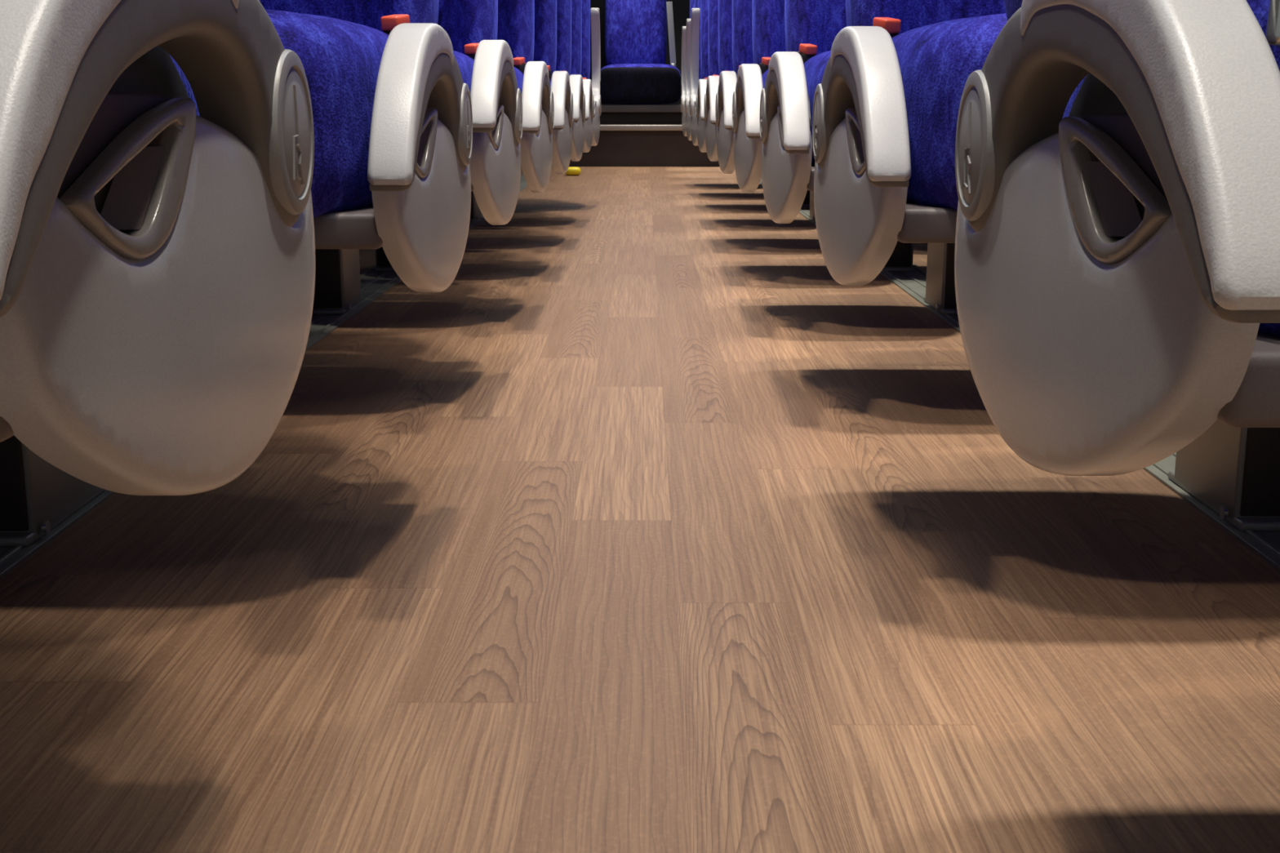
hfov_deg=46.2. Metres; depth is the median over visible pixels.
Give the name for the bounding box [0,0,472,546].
seat
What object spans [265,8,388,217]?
seat cushion
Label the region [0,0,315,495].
seat
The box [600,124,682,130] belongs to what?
trim
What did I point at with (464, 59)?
seat cushion
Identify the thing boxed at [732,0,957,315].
seat
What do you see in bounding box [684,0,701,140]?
seat
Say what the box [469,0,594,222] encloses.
seat
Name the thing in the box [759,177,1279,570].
trim
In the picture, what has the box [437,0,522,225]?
seat
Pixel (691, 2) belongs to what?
seat
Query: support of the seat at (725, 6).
on the trim at (1266, 544)
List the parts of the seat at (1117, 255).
backrest, panel, backing plate, armrest, seat frame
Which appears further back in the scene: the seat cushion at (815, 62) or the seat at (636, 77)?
the seat at (636, 77)
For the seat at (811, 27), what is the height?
1.126 m
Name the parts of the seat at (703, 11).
panel, armrest, backrest, leg, plate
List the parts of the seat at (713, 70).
armrest, panel, backrest, leg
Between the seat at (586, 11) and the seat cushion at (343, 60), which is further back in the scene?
the seat at (586, 11)
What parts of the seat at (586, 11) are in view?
backrest, panel, armrest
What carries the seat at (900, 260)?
on the trim at (1266, 544)
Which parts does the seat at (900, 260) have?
armrest, panel, backrest, leg, plate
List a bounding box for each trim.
[0,165,552,578]
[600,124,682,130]
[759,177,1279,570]
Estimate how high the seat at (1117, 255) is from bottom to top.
1.126 m
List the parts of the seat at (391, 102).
plate, leg, seat frame, backrest, armrest, panel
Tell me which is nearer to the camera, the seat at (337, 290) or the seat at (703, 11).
the seat at (337, 290)
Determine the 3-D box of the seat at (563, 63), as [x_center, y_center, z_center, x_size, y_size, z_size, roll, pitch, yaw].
[-0.611,-1.163,4.745,0.878,1.126,0.777,0,12,0]
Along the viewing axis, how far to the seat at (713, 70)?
5.61 m
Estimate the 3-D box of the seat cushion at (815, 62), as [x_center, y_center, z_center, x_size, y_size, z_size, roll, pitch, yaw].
[0.436,-0.482,2.306,0.383,0.196,0.485,0,12,0]
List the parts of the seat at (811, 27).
armrest, panel, seat frame, backrest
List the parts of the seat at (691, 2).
armrest, panel, backrest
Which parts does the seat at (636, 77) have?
backrest, seat frame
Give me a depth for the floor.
1.33 m
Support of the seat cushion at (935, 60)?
on the seat at (887, 98)
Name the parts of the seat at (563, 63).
backrest, panel, armrest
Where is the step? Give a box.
[520,130,719,166]
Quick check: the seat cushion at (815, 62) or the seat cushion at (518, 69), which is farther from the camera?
the seat cushion at (518, 69)
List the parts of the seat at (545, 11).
plate, leg, backrest, panel, armrest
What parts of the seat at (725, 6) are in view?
armrest, panel, backrest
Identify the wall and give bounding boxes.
[589,0,689,104]
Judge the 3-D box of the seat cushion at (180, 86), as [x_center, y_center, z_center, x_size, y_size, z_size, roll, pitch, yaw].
[-0.425,-0.137,0.685,0.383,0.201,0.485,0,12,0]
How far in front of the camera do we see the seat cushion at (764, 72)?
3.07 m
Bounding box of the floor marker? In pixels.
[564,166,581,175]
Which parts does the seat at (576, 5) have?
plate, leg, backrest, panel, armrest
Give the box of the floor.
[0,166,1279,852]
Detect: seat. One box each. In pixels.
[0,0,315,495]
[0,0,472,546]
[312,0,554,314]
[374,0,573,271]
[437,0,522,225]
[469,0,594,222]
[555,0,585,161]
[581,0,600,146]
[600,0,681,124]
[680,0,762,182]
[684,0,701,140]
[689,0,809,206]
[695,0,815,222]
[703,0,733,161]
[715,0,914,271]
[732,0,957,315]
[759,0,846,223]
[812,0,1279,531]
[954,0,1279,475]
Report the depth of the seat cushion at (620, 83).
10.13 m
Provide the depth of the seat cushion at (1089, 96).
0.64 m
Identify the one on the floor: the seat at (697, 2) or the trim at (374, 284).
the trim at (374, 284)
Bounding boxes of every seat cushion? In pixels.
[168,53,199,116]
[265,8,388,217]
[453,50,474,91]
[513,66,523,93]
[600,63,680,104]
[761,69,768,88]
[804,50,831,164]
[891,13,1007,210]
[1062,0,1279,337]
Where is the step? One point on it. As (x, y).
(613, 148)
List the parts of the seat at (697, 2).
armrest, panel, backrest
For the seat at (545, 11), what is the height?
1.126 m
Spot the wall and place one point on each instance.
(681, 8)
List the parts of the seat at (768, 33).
armrest, panel, backrest, leg, plate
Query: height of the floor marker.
0.050 m
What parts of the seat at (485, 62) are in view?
backrest, panel, armrest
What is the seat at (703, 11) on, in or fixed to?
on the trim at (1266, 544)
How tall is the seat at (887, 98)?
1.126 m
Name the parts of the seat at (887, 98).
panel, armrest, backrest, seat frame, leg, plate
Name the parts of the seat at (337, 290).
plate, leg, backrest, panel, armrest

